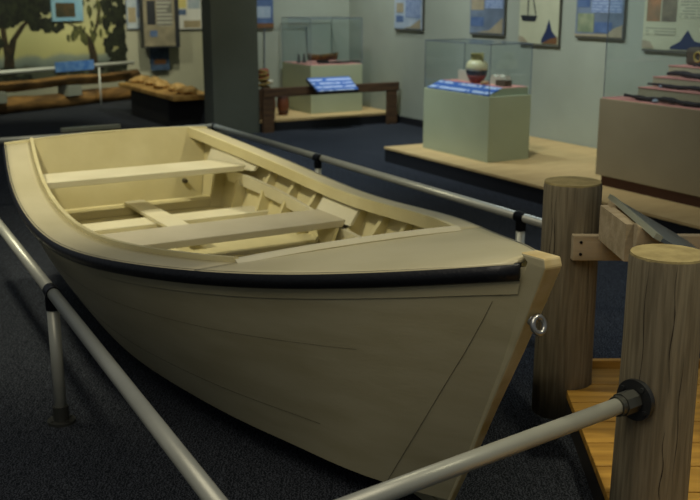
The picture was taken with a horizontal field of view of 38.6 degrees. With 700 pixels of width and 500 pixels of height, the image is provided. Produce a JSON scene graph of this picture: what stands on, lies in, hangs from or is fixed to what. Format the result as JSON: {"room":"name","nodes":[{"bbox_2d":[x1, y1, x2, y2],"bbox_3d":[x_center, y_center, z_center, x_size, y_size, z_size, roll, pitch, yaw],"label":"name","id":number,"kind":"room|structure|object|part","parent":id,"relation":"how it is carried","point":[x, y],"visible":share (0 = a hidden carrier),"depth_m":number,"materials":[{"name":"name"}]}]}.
{"room":"museum","nodes":[
{"label":"museum","id":0,"kind":"room"},
{"bbox_2d":[7,81,124,96],"bbox_3d":[-4.923,-3.404,14.508,0.100,2.700,4.400,9,17,32],"label":"wall","id":1,"kind":"structure","parent":0,"point":[52,90],"depth_m":15.23,"materials":[{"name":"grey paint"}]},
{"bbox_2d":[0,0,127,81],"bbox_3d":[-4.844,-3.492,14.492,0.028,2.322,4.397,9,17,32],"label":"mural","id":2,"kind":"object","parent":1,"relation":"attached to","point":[29,37],"visible":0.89,"depth_m":15.18,"materials":[{"name":"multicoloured paint"}]},
{"bbox_2d":[50,0,83,20],"bbox_3d":[-4.308,-3.910,15.172,0.034,0.850,0.600,9,17,32],"label":"text panel","id":3,"kind":"object","parent":2,"relation":"attached to","point":[61,10],"visible":1,"depth_m":15.21,"materials":[{"name":"blue paper"}]},
{"bbox_2d":[55,3,75,16],"bbox_3d":[-4.322,-3.646,15.188,0.004,0.210,0.380,9,17,32],"label":"picture","id":4,"kind":"object","parent":3,"relation":"attached to","point":[61,9],"depth_m":15.19},
{"bbox_2d":[123,0,203,90],"bbox_3d":[-3.051,-3.954,16.657,1.540,2.700,0.100,-8,16,-28],"label":"wall","id":5,"kind":"structure","parent":0,"point":[186,60],"depth_m":16.88,"materials":[{"name":"white paint"}]},
{"bbox_2d":[125,0,139,29],"bbox_3d":[-3.505,-3.983,16.303,0.310,0.770,0.040,-8,16,-28],"label":"poster","id":6,"kind":"object","parent":5,"relation":"attached to","point":[131,6],"visible":0.71,"depth_m":16.30,"materials":[{"name":"white paper"}]},
{"bbox_2d":[128,7,135,22],"bbox_3d":[-3.554,-3.830,16.293,0.130,0.240,0.004,-8,16,-28],"label":"picture","id":7,"kind":"object","parent":6,"relation":"attached to","point":[131,10],"depth_m":16.29},
{"bbox_2d":[136,0,138,16],"bbox_3d":[-3.429,-3.954,16.333,0.124,0.300,0.004,-8,16,-28],"label":"picture","id":8,"kind":"object","parent":6,"relation":"attached to","point":[137,1],"depth_m":16.31},
{"bbox_2d":[139,0,179,47],"bbox_3d":[-3.098,-3.847,16.238,0.600,1.100,0.210,-8,16,-28],"label":"hanging banner","id":9,"kind":"object","parent":5,"relation":"attached to","point":[159,19],"visible":1,"depth_m":16.19,"materials":[{"name":"grey"}]},
{"bbox_2d":[146,0,155,24],"bbox_3d":[-3.196,-3.814,16.069,0.140,0.380,0.004,-8,16,-28],"label":"picture","id":10,"kind":"object","parent":9,"relation":"attached to","point":[150,4],"depth_m":16.07,"materials":[{"name":"black paper"}]},
{"bbox_2d":[150,30,157,36],"bbox_3d":[-3.170,-3.498,16.165,0.120,0.100,0.004,-8,16,-28],"label":"picture","id":11,"kind":"object","parent":9,"relation":"attached to","point":[153,33],"depth_m":16.16},
{"bbox_2d":[149,48,169,70],"bbox_3d":[-3.161,-3.179,16.612,0.320,0.380,0.045,-8,16,-28],"label":"banner","id":12,"kind":"object","parent":9,"relation":"hanging from","point":[159,57],"visible":0.82,"depth_m":16.59,"materials":[{"name":"blue paper"}]},
{"bbox_2d":[154,59,165,63],"bbox_3d":[-3.151,-3.126,16.608,0.200,0.080,0.005,-8,16,-28],"label":"picture","id":13,"kind":"object","parent":12,"relation":"attached to","point":[156,61],"depth_m":16.60},
{"bbox_2d":[156,0,172,25],"bbox_3d":[-3.004,-3.904,16.156,0.260,0.550,0.004,-8,16,-28],"label":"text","id":14,"kind":"object","parent":9,"relation":"attached to","point":[164,8],"depth_m":16.17},
{"bbox_2d":[178,0,201,29],"bbox_3d":[-2.709,-4.082,16.733,0.460,0.790,0.041,-8,16,-28],"label":"poster","id":15,"kind":"object","parent":5,"relation":"attached to","point":[190,18],"visible":0.71,"depth_m":16.77,"materials":[{"name":"white paper"}]},
{"bbox_2d":[178,0,185,7],"bbox_3d":[-2.807,-4.195,16.627,0.170,0.340,0.004,-8,16,-28],"label":"picture","id":16,"kind":"object","parent":15,"relation":"on","point":[182,3],"depth_m":16.66,"materials":[{"name":"yellow paper"}]},
{"bbox_2d":[179,9,185,14],"bbox_3d":[-2.811,-3.966,16.683,0.161,0.090,0.004,-8,16,-28],"label":"picture","id":17,"kind":"object","parent":15,"relation":"attached to","point":[181,11],"depth_m":16.69},
{"bbox_2d":[184,20,200,27],"bbox_3d":[-2.650,-3.800,16.818,0.299,0.120,0.004,-8,16,-28],"label":"picture","id":18,"kind":"object","parent":15,"relation":"attached to","point":[187,23],"depth_m":16.82},
{"bbox_2d":[188,0,199,8],"bbox_3d":[-2.614,-4.216,16.732,0.216,0.350,0.004,-8,16,-28],"label":"picture","id":19,"kind":"object","parent":15,"relation":"attached to","point":[192,4],"depth_m":16.76},
{"bbox_2d":[201,0,259,134],"bbox_3d":[-1.438,-2.744,11.929,0.590,2.700,0.300,-8,16,-28],"label":"column","id":20,"kind":"structure","parent":0,"point":[229,27],"depth_m":11.93,"materials":[{"name":"grey paint"}]},
{"bbox_2d":[257,0,348,106],"bbox_3d":[-0.768,-3.212,13.756,1.950,2.700,0.150,-8,16,-28],"label":"wall","id":21,"kind":"structure","parent":0,"point":[326,38],"depth_m":13.77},
{"bbox_2d":[257,0,273,28],"bbox_3d":[-1.224,-3.286,13.361,0.420,0.660,0.040,-8,16,-28],"label":"poster","id":22,"kind":"object","parent":21,"relation":"attached to","point":[264,7],"visible":0.65,"depth_m":13.42,"materials":[{"name":"blue paper"}]},
{"bbox_2d":[257,6,270,17],"bbox_3d":[-1.215,-3.181,13.372,0.336,0.150,0.004,-8,16,-28],"label":"picture","id":23,"kind":"object","parent":22,"relation":"attached to","point":[262,11],"depth_m":13.40},
{"bbox_2d":[257,23,273,27],"bbox_3d":[-1.215,-3.011,13.415,0.420,0.060,0.004,-8,16,-28],"label":"picture","id":24,"kind":"object","parent":22,"relation":"attached to","point":[259,25],"depth_m":13.45},
{"bbox_2d":[0,99,699,499],"bbox_3d":[0.000,-0.981,10.587,18.000,0.050,23.000,0,14,0],"label":"floor","id":25,"kind":"structure","parent":0,"point":[108,453],"depth_m":4.10,"materials":[{"name":"blue carpet"}]},
{"bbox_2d":[0,87,130,114],"bbox_3d":[-4.577,-2.163,14.655,0.231,0.249,4.102,9,17,32],"label":"log rail","id":26,"kind":"object","parent":25,"relation":"on","point":[49,101],"visible":0.81,"depth_m":14.89,"materials":[{"name":"brown wood"}]},
{"bbox_2d":[0,92,7,103],"bbox_3d":[-4.962,-2.121,13.940,0.240,0.155,0.260,9,17,32],"label":"support block","id":27,"kind":"object","parent":26,"relation":"on","point":[3,95],"visible":1,"depth_m":13.93,"materials":[{"name":"grey"}]},
{"bbox_2d":[58,84,81,95],"bbox_3d":[-4.216,-2.406,15.053,0.240,0.155,0.260,9,17,32],"label":"support block","id":28,"kind":"object","parent":26,"relation":"on","point":[75,89],"visible":0.95,"depth_m":14.96,"materials":[{"name":"grey"}]},
{"bbox_2d":[0,69,140,91],"bbox_3d":[-4.576,-2.424,14.589,0.158,0.178,4.104,9,17,32],"label":"log rail","id":29,"kind":"object","parent":28,"relation":"on","point":[80,79],"visible":0.93,"depth_m":14.96,"materials":[{"name":"brown wood"}]},
{"bbox_2d":[0,61,134,104],"bbox_3d":[-4.496,-2.291,14.334,0.056,0.628,3.920,9,17,32],"label":"rail","id":30,"kind":"object","parent":25,"relation":"on","point":[98,65],"visible":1,"depth_m":14.52,"materials":[{"name":"grey metal"}]},
{"bbox_3d":[-4.496,-2.567,14.263,0.056,0.056,3.920,9,17,32],"label":"rail","id":31,"kind":"part","parent":30,"relation":"part of","materials":[{"name":"grey metal"}]},
{"bbox_2d":[55,60,93,71],"bbox_3d":[-4.072,-2.726,14.801,0.030,0.140,0.720,9,17,32],"label":"label","id":32,"kind":"object","parent":30,"relation":"attached to","point":[83,64],"visible":1,"depth_m":14.77,"materials":[{"name":"blue plastic"}]},
{"bbox_3d":[-3.831,-2.531,15.329,0.026,0.600,0.026,0,14,0],"label":"post","id":33,"kind":"part","parent":30,"relation":"part of","materials":[{"name":"grey metal"}]},
{"bbox_2d":[118,82,204,126],"bbox_3d":[-2.502,-1.983,13.551,0.590,0.420,2.350,-8,16,-28],"label":"display table","id":34,"kind":"object","parent":25,"relation":"on","point":[163,106],"visible":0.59,"depth_m":12.90,"materials":[{"name":"black wood"}]},
{"bbox_2d":[128,75,149,82],"bbox_3d":[-2.963,-2.444,14.261,0.400,0.109,0.226,-8,16,-28],"label":"driftwood piece","id":35,"kind":"object","parent":34,"relation":"on","point":[140,78],"visible":0.76,"depth_m":14.18,"materials":[{"name":"brown wood"}]},
{"bbox_2d":[143,76,160,84],"bbox_3d":[-2.726,-2.352,13.892,0.267,0.125,0.296,9,17,31],"label":"driftwood piece","id":36,"kind":"object","parent":34,"relation":"on","point":[150,81],"visible":0.65,"depth_m":13.82,"materials":[{"name":"brown wood"}]},
{"bbox_2d":[153,79,170,88],"bbox_3d":[-2.534,-2.237,13.469,0.241,0.124,0.306,8,16,29],"label":"driftwood piece","id":37,"kind":"object","parent":34,"relation":"on","point":[161,83],"visible":0.98,"depth_m":13.37,"materials":[{"name":"brown wood"}]},
{"bbox_2d":[167,83,185,90],"bbox_3d":[-2.254,-2.135,13.076,0.274,0.103,0.327,1,14,2],"label":"driftwood piece","id":38,"kind":"object","parent":34,"relation":"on","point":[173,86],"visible":0.62,"depth_m":12.98,"materials":[{"name":"brown wood"}]},
{"bbox_2d":[174,86,199,94],"bbox_3d":[-2.080,-2.032,12.685,0.379,0.112,0.229,10,18,35],"label":"driftwood piece","id":39,"kind":"object","parent":34,"relation":"on","point":[192,90],"visible":1,"depth_m":12.59,"materials":[{"name":"brown wood"}]},
{"bbox_2d":[3,126,561,499],"bbox_3d":[-0.456,0.066,4.439,1.707,0.970,3.990,-8,16,-29],"label":"rowing boat","id":40,"kind":"object","parent":25,"relation":"on","point":[382,339],"visible":1,"depth_m":3.44,"materials":[{"name":"paint"}]},
{"bbox_3d":[-1.302,-0.243,5.899,1.115,0.045,0.130,-8,16,-29],"label":"floor frame","id":41,"kind":"part","parent":40,"relation":"part of","materials":[{"name":"paint"}]},
{"bbox_3d":[-1.070,-0.146,5.520,1.292,0.045,0.180,-8,16,-29],"label":"floor frame","id":42,"kind":"part","parent":40,"relation":"part of","materials":[{"name":"paint"}]},
{"bbox_3d":[-0.943,-0.144,4.087,0.522,0.332,3.902,-11,18,-37],"label":"rub rail","id":43,"kind":"part","parent":40,"relation":"part of","materials":[{"name":"black"}]},
{"bbox_3d":[0.037,-0.293,4.635,0.507,0.321,3.895,-6,15,-21],"label":"rub rail","id":44,"kind":"part","parent":40,"relation":"part of","materials":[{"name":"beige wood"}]},
{"bbox_3d":[0.413,0.435,2.999,0.064,0.970,0.524,-8,16,-29],"label":"stem","id":45,"kind":"part","parent":40,"relation":"part of","materials":[{"name":"paint"}]},
{"bbox_2d":[0,123,654,499],"bbox_3d":[-0.614,-0.007,5.472,2.538,0.600,6.583,-7,16,-26],"label":"barrier","id":46,"kind":"object","parent":25,"relation":"on","point":[634,399],"visible":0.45,"depth_m":2.79,"materials":[{"name":"metal"}]},
{"bbox_3d":[-1.147,0.442,3.917,0.047,0.500,0.047,0,14,0],"label":"post","id":47,"kind":"part","parent":46,"relation":"part of","materials":[{"name":"metal"}]},
{"bbox_2d":[60,124,120,133],"bbox_3d":[-2.125,-0.967,8.212,0.491,0.100,0.050,-9,17,-32],"label":"panel","id":48,"kind":"object","parent":46,"relation":"attached to","point":[110,126],"visible":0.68,"depth_m":8.18,"materials":[{"name":"grey"}]},
{"bbox_3d":[-2.125,-0.952,8.216,0.491,0.070,0.030,-9,17,-32],"label":"panel","id":49,"kind":"part","parent":48,"relation":"part of","materials":[{"name":"black"}]},
{"bbox_3d":[-2.159,-0.934,8.125,2.247,0.047,0.047,-8,16,-28],"label":"rail","id":50,"kind":"part","parent":46,"relation":"part of","materials":[{"name":"metal"}]},
{"bbox_3d":[-1.675,-0.093,4.839,0.047,0.047,6.392,-7,16,-26],"label":"rail","id":51,"kind":"part","parent":46,"relation":"part of","materials":[{"name":"metal"}]},
{"bbox_3d":[-0.052,-0.577,6.731,0.047,0.047,4.570,-8,16,-29],"label":"rail","id":52,"kind":"part","parent":46,"relation":"part of","materials":[{"name":"metal"}]},
{"bbox_3d":[0.281,0.520,2.443,1.231,0.047,0.047,-11,18,-36],"label":"rail","id":53,"kind":"part","parent":46,"relation":"part of","materials":[{"name":"metal"}]},
{"bbox_3d":[0.879,0.111,5.210,0.047,0.500,0.047,0,14,0],"label":"post","id":54,"kind":"part","parent":46,"relation":"part of","materials":[{"name":"metal"}]},
{"bbox_2d":[260,106,397,131],"bbox_3d":[-0.582,-1.779,13.339,2.040,0.130,1.340,-8,16,-28],"label":"platform","id":55,"kind":"object","parent":25,"relation":"on","point":[295,120],"visible":0.57,"depth_m":12.86,"materials":[{"name":"beige wood"}]},
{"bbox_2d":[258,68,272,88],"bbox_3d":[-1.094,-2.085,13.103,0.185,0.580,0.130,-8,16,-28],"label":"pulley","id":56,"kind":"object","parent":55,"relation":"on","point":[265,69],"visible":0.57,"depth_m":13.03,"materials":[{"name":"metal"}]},
{"bbox_2d":[259,89,274,119],"bbox_3d":[-1.089,-1.823,12.506,0.240,0.370,0.180,-8,16,-28],"label":"stand","id":57,"kind":"object","parent":55,"relation":"on","point":[260,90],"visible":0.14,"depth_m":12.41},
{"bbox_2d":[258,69,270,87],"bbox_3d":[-1.087,-2.122,12.431,0.221,0.234,0.166,-8,16,-28],"label":"rope coil","id":58,"kind":"object","parent":57,"relation":"on","point":[265,73],"visible":0.72,"depth_m":12.44,"materials":[{"name":"brown fabric"}]},
{"bbox_2d":[277,96,288,115],"bbox_3d":[-0.866,-1.884,12.925,0.160,0.280,0.160,-8,16,-28],"label":"barrel","id":59,"kind":"object","parent":55,"relation":"on","point":[282,102],"visible":0.84,"depth_m":12.87,"materials":[{"name":"wood"}]},
{"bbox_2d":[264,27,308,67],"bbox_3d":[-0.862,-2.513,13.758,0.736,1.085,0.017,-8,16,-28],"label":"metal frame","id":60,"kind":"object","parent":55,"relation":"on","point":[274,27],"visible":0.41,"depth_m":13.57,"materials":[{"name":"grey metal"}]},
{"bbox_2d":[282,17,361,113],"bbox_3d":[-0.380,-2.507,13.469,0.770,1.216,0.860,-8,16,-28],"label":"display case","id":61,"kind":"object","parent":55,"relation":"on","point":[295,74],"visible":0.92,"depth_m":13.23,"materials":[{"name":"green glass"}]},
{"bbox_2d":[307,52,338,62],"bbox_3d":[-0.364,-2.575,13.390,0.480,0.136,0.180,-8,16,-28],"label":"model","id":62,"kind":"object","parent":61,"relation":"on","point":[331,56],"visible":0.97,"depth_m":13.34},
{"bbox_2d":[318,60,359,63],"bbox_3d":[-0.139,-2.495,13.290,0.623,0.040,0.045,-8,16,-28],"label":"cloth","id":63,"kind":"object","parent":61,"relation":"on","point":[330,62],"visible":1,"depth_m":13.25,"materials":[{"name":"fabric"}]},
{"bbox_2d":[261,82,398,132],"bbox_3d":[-0.218,-1.815,12.653,1.940,0.540,0.060,-8,16,-28],"label":"rail","id":64,"kind":"object","parent":25,"relation":"on","point":[391,88],"visible":0.94,"depth_m":12.39,"materials":[{"name":"brown wood"}]},
{"bbox_3d":[-1.005,-1.653,12.244,0.140,0.430,0.050,-8,16,-28],"label":"post","id":65,"kind":"part","parent":64,"relation":"part of","materials":[{"name":"brown wood"}]},
{"bbox_2d":[306,76,358,93],"bbox_3d":[-0.216,-2.051,12.440,0.620,0.177,0.240,-8,16,-28],"label":"sign","id":66,"kind":"object","parent":64,"relation":"attached to","point":[326,85],"visible":1,"depth_m":12.41,"materials":[{"name":"blue"}]},
{"bbox_3d":[0.543,-1.866,13.075,0.140,0.430,0.050,-8,16,-28],"label":"post","id":67,"kind":"part","parent":64,"relation":"part of","materials":[{"name":"brown wood"}]},
{"bbox_2d":[384,136,699,233],"bbox_3d":[3.217,-0.150,6.937,1.800,0.150,8.600,-8,16,-28],"label":"display platform","id":68,"kind":"object","parent":25,"relation":"on","point":[524,179],"visible":0.4,"depth_m":8.87,"materials":[{"name":"beige wood"}]},
{"bbox_2d":[423,39,532,162],"bbox_3d":[1.205,-1.460,9.604,0.480,1.066,1.080,-8,16,-28],"label":"display case","id":69,"kind":"object","parent":68,"relation":"on","point":[488,123],"visible":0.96,"depth_m":9.30,"materials":[{"name":"green paint"}]},
{"bbox_2d":[458,69,468,80],"bbox_3d":[1.150,-1.728,9.893,0.040,0.100,0.220,-8,16,-28],"label":"card","id":70,"kind":"object","parent":69,"relation":"on","point":[462,75],"visible":0.5,"depth_m":9.91,"materials":[{"name":"white paper"}]},
{"bbox_3d":[1.077,-1.545,9.509,0.162,0.070,1.000,-8,16,-28],"label":"label panel","id":71,"kind":"part","parent":69,"relation":"part of","materials":[{"name":"blue plastic"}]},
{"bbox_2d":[466,53,487,82],"bbox_3d":[1.220,-1.748,9.610,0.212,0.280,0.212,-8,16,-28],"label":"vase","id":72,"kind":"object","parent":69,"relation":"on","point":[477,67],"visible":0.98,"depth_m":9.54,"materials":[{"name":"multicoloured ceramic"}]},
{"bbox_2d":[490,74,510,83],"bbox_3d":[1.420,-1.609,9.441,0.060,0.095,0.260,-8,16,-28],"label":"fragment","id":73,"kind":"object","parent":69,"relation":"on","point":[493,78],"visible":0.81,"depth_m":9.43,"materials":[{"name":"beige ceramic"}]},
{"bbox_2d":[495,79,511,86],"bbox_3d":[1.427,-1.551,9.295,0.080,0.055,0.140,-8,16,-28],"label":"wooden block","id":74,"kind":"object","parent":69,"relation":"on","point":[504,83],"visible":1,"depth_m":9.25,"materials":[{"name":"brown wood"}]},
{"bbox_2d":[595,0,699,207],"bbox_3d":[3.126,-1.069,7.085,1.140,1.556,2.640,-8,16,-28],"label":"display case","id":75,"kind":"object","parent":68,"relation":"on","point":[651,149],"visible":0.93,"depth_m":7.57,"materials":[{"name":"brown"}]},
{"bbox_2d":[624,93,699,107],"bbox_3d":[2.385,-1.106,7.431,0.061,0.060,0.952,-8,16,-28],"label":"iron relic","id":76,"kind":"object","parent":75,"relation":"on","point":[671,100],"visible":1,"depth_m":7.44,"materials":[{"name":"black metal"}]},
{"bbox_2d":[647,83,699,90],"bbox_3d":[2.533,-1.199,7.433,0.048,0.048,0.851,-8,16,-28],"label":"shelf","id":77,"kind":"object","parent":75,"relation":"on","point":[667,86],"visible":0.99,"depth_m":7.54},
{"bbox_2d":[667,71,699,79],"bbox_3d":[2.687,-1.284,7.428,0.066,0.068,0.853,-8,16,-28],"label":"iron relic","id":78,"kind":"object","parent":75,"relation":"on","point":[686,74],"visible":1,"depth_m":7.61,"materials":[{"name":"grey metal"}]},
{"bbox_2d":[686,47,699,64],"bbox_3d":[2.797,-1.479,7.684,0.134,0.140,0.490,-8,16,-28],"label":"block","id":79,"kind":"object","parent":75,"relation":"on","point":[693,53],"visible":1,"depth_m":7.80,"materials":[{"name":"brown"}]},
{"bbox_2d":[531,176,602,419],"bbox_3d":[0.862,0.193,3.982,0.233,0.951,0.233,0,14,0],"label":"piling","id":80,"kind":"object","parent":25,"relation":"on","point":[563,356],"visible":0.9,"depth_m":3.89,"materials":[{"name":"brown wood"}]},
{"bbox_2d":[570,234,699,260],"bbox_3d":[1.517,-0.010,3.795,1.350,0.098,0.039,0,14,0],"label":"board","id":81,"kind":"object","parent":80,"relation":"attached to","point":[584,247],"visible":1,"depth_m":3.78,"materials":[{"name":"brown wood"}]},
{"bbox_2d":[598,194,697,260],"bbox_3d":[1.103,0.013,3.492,0.355,0.301,0.640,0,14,0],"label":"panel","id":82,"kind":"object","parent":81,"relation":"attached to","point":[622,228],"visible":0.52,"depth_m":3.47,"materials":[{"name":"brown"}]},
{"bbox_3d":[0.979,-0.119,3.459,0.032,0.029,0.641,0,14,1],"label":"edge trim","id":83,"kind":"part","parent":82,"relation":"part of","materials":[{"name":"grey metal"}]},
{"bbox_3d":[1.129,-0.034,3.480,0.301,0.170,0.640,0,14,0],"label":"panel","id":84,"kind":"part","parent":82,"relation":"part of","materials":[{"name":"grey metal"}]},
{"bbox_2d":[566,358,699,499],"bbox_3d":[1.669,0.805,3.176,1.861,0.165,2.176,0,14,0],"label":"deck","id":85,"kind":"object","parent":25,"relation":"on","point":[594,444],"visible":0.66,"depth_m":3.59,"materials":[{"name":"brown wood"}]},
{"bbox_3d":[1.665,0.827,3.221,1.830,0.100,2.030,0,14,0],"label":"frame","id":86,"kind":"part","parent":85,"relation":"part of","materials":[{"name":"black wood"}]},
{"bbox_2d":[609,244,699,499],"bbox_3d":[0.889,0.467,2.911,0.224,0.951,0.224,0,14,0],"label":"piling","id":87,"kind":"object","parent":25,"relation":"on","point":[651,460],"visible":0.98,"depth_m":2.80,"materials":[{"name":"brown wood"}]},
{"bbox_2d":[349,0,685,147],"bbox_3d":[3.122,-1.932,8.756,0.151,2.700,12.650,-8,16,-28],"label":"wall","id":88,"kind":"structure","parent":0,"point":[567,80],"depth_m":10.90,"materials":[{"name":"white paint"}]},
{"bbox_2d":[394,0,424,30],"bbox_3d":[0.749,-3.112,12.661,0.043,0.650,0.660,-8,16,-28],"label":"poster","id":89,"kind":"object","parent":88,"relation":"attached to","point":[409,14],"visible":1,"depth_m":12.65,"materials":[{"name":"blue paper"}]},
{"bbox_2d":[396,16,403,21],"bbox_3d":[0.641,-2.973,12.861,0.004,0.080,0.172,-8,16,-28],"label":"picture","id":90,"kind":"object","parent":89,"relation":"attached to","point":[398,18],"depth_m":12.85},
{"bbox_2d":[396,3,403,12],"bbox_3d":[0.641,-3.108,12.827,0.004,0.120,0.172,-8,16,-28],"label":"picture","id":91,"kind":"object","parent":89,"relation":"attached to","point":[399,6],"depth_m":12.82},
{"bbox_2d":[405,19,420,28],"bbox_3d":[0.781,-2.861,12.627,0.006,0.120,0.396,-8,16,-28],"label":"picture","id":92,"kind":"object","parent":89,"relation":"attached to","point":[409,23],"depth_m":12.61},
{"bbox_2d":[405,0,420,17],"bbox_3d":[0.793,-3.137,12.536,0.004,0.440,0.350,-8,16,-28],"label":"picture","id":93,"kind":"object","parent":89,"relation":"on","point":[412,7],"depth_m":12.56},
{"bbox_2d":[398,116,422,127],"bbox_3d":[1.292,-1.444,12.113,0.018,0.090,2.700,-8,16,-28],"label":"baseboard","id":94,"kind":"structure","parent":88,"relation":"attached to","point":[405,120],"depth_m":12.98,"materials":[{"name":"black"}]},
{"bbox_2d":[470,0,506,35],"bbox_3d":[1.554,-2.750,11.255,0.043,0.655,0.640,-8,16,-28],"label":"poster","id":95,"kind":"object","parent":88,"relation":"attached to","point":[487,17],"visible":1,"depth_m":11.25,"materials":[{"name":"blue paper"}]},
{"bbox_2d":[471,17,483,25],"bbox_3d":[1.455,-2.613,11.438,0.004,0.100,0.243,-8,16,-28],"label":"picture","id":96,"kind":"object","parent":95,"relation":"attached to","point":[475,21],"depth_m":11.43},
{"bbox_2d":[471,0,483,9],"bbox_3d":[1.455,-2.846,11.378,0.004,0.220,0.243,-8,16,-28],"label":"picture","id":97,"kind":"object","parent":95,"relation":"attached to","point":[475,4],"depth_m":11.39},
{"bbox_2d":[480,18,502,33],"bbox_3d":[1.564,-2.530,11.254,0.006,0.170,0.493,-8,16,-28],"label":"picture","id":98,"kind":"object","parent":95,"relation":"attached to","point":[487,25],"depth_m":11.22},
{"bbox_2d":[485,0,502,8],"bbox_3d":[1.604,-2.837,11.103,0.004,0.300,0.320,-8,16,-28],"label":"picture","id":99,"kind":"object","parent":95,"relation":"attached to","point":[488,3],"depth_m":11.13},
{"bbox_2d":[518,0,562,46],"bbox_3d":[1.994,-2.516,10.493,0.045,0.730,0.650,-8,16,-28],"label":"poster","id":100,"kind":"object","parent":88,"relation":"attached to","point":[540,21],"visible":0.98,"depth_m":10.48,"materials":[{"name":"grey paper"}]},
{"bbox_2d":[518,35,526,41],"bbox_3d":[1.863,-2.275,10.760,0.008,0.070,0.149,-8,16,-28],"label":"picture","id":101,"kind":"object","parent":100,"relation":"attached to","point":[521,39],"depth_m":10.78},
{"bbox_2d":[521,15,536,20],"bbox_3d":[1.903,-2.465,10.639,0.006,0.060,0.273,-8,16,-28],"label":"picture","id":102,"kind":"object","parent":100,"relation":"attached to","point":[523,17],"depth_m":10.63,"materials":[{"name":"black"}]},
{"bbox_2d":[541,20,555,42],"bbox_3d":[2.068,-2.265,10.381,0.007,0.240,0.240,-8,16,-28],"label":"picture","id":103,"kind":"object","parent":100,"relation":"attached to","point":[548,27],"depth_m":10.39,"materials":[{"name":"blue"}]},
{"bbox_2d":[543,37,556,43],"bbox_3d":[2.072,-2.181,10.394,0.008,0.070,0.234,-8,16,-28],"label":"picture","id":104,"kind":"object","parent":100,"relation":"attached to","point":[546,40],"depth_m":10.38,"materials":[{"name":"brown paper"}]},
{"bbox_2d":[574,0,627,39],"bbox_3d":[2.436,-2.370,9.710,0.043,0.625,0.670,-8,16,-28],"label":"poster","id":105,"kind":"object","parent":88,"relation":"attached to","point":[591,15],"visible":0.98,"depth_m":9.71,"materials":[{"name":"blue paper"}]},
{"bbox_2d":[578,0,589,6],"bbox_3d":[2.314,-2.462,9.877,0.004,0.120,0.174,-8,16,-28],"label":"picture","id":106,"kind":"object","parent":105,"relation":"attached to","point":[581,3],"depth_m":9.88},
{"bbox_2d":[577,13,593,31],"bbox_3d":[2.332,-2.250,9.898,0.004,0.180,0.234,-8,16,-28],"label":"picture","id":107,"kind":"object","parent":105,"relation":"attached to","point":[585,21],"depth_m":9.90},
{"bbox_2d":[574,25,622,37],"bbox_3d":[2.418,-2.143,9.762,0.006,0.120,0.663,-8,16,-28],"label":"picture","id":108,"kind":"object","parent":105,"relation":"attached to","point":[581,31],"depth_m":9.76},
{"bbox_2d":[594,22,611,32],"bbox_3d":[2.453,-2.157,9.695,0.004,0.100,0.241,-8,16,-28],"label":"picture","id":109,"kind":"object","parent":105,"relation":"attached to","point":[599,27],"depth_m":9.70},
{"bbox_2d":[591,0,622,12],"bbox_3d":[2.470,-2.406,9.601,0.004,0.250,0.415,-8,16,-28],"label":"picture","id":110,"kind":"object","parent":105,"relation":"attached to","point":[598,6],"depth_m":9.62},
{"bbox_2d":[642,0,699,52],"bbox_3d":[2.916,-2.114,8.881,0.043,0.710,0.800,-8,16,-28],"label":"poster","id":111,"kind":"object","parent":88,"relation":"attached to","point":[673,26],"visible":0.99,"depth_m":8.95,"materials":[{"name":"grey paper"}]},
{"bbox_2d":[642,40,653,47],"bbox_3d":[2.747,-1.899,9.212,0.006,0.070,0.152,-8,16,-28],"label":"picture","id":112,"kind":"object","parent":111,"relation":"attached to","point":[645,43],"depth_m":9.21},
{"bbox_2d":[646,0,661,20],"bbox_3d":[2.767,-2.191,9.102,0.004,0.210,0.168,-8,16,-28],"label":"picture","id":113,"kind":"object","parent":111,"relation":"attached to","point":[653,6],"depth_m":9.10},
{"bbox_2d":[645,27,675,35],"bbox_3d":[2.813,-1.986,9.068,0.004,0.070,0.360,-8,16,-28],"label":"text","id":114,"kind":"object","parent":111,"relation":"attached to","point":[649,31],"depth_m":9.06},
{"bbox_2d":[661,0,677,21],"bbox_3d":[2.858,-2.150,8.943,0.004,0.210,0.176,-8,16,-28],"label":"picture","id":115,"kind":"object","parent":111,"relation":"attached to","point":[669,8],"depth_m":8.94},
{"bbox_2d":[670,31,699,49],"bbox_3d":[2.979,-1.843,8.793,0.006,0.170,0.424,-8,16,-28],"label":"picture","id":116,"kind":"object","parent":111,"relation":"attached to","point":[679,40],"depth_m":8.84,"materials":[{"name":"blue"}]},
{"bbox_2d":[680,0,699,18],"bbox_3d":[3.002,-2.134,8.680,0.004,0.250,0.336,-8,16,-28],"label":"text","id":117,"kind":"object","parent":111,"relation":"attached to","point":[689,9],"depth_m":8.74}
]}

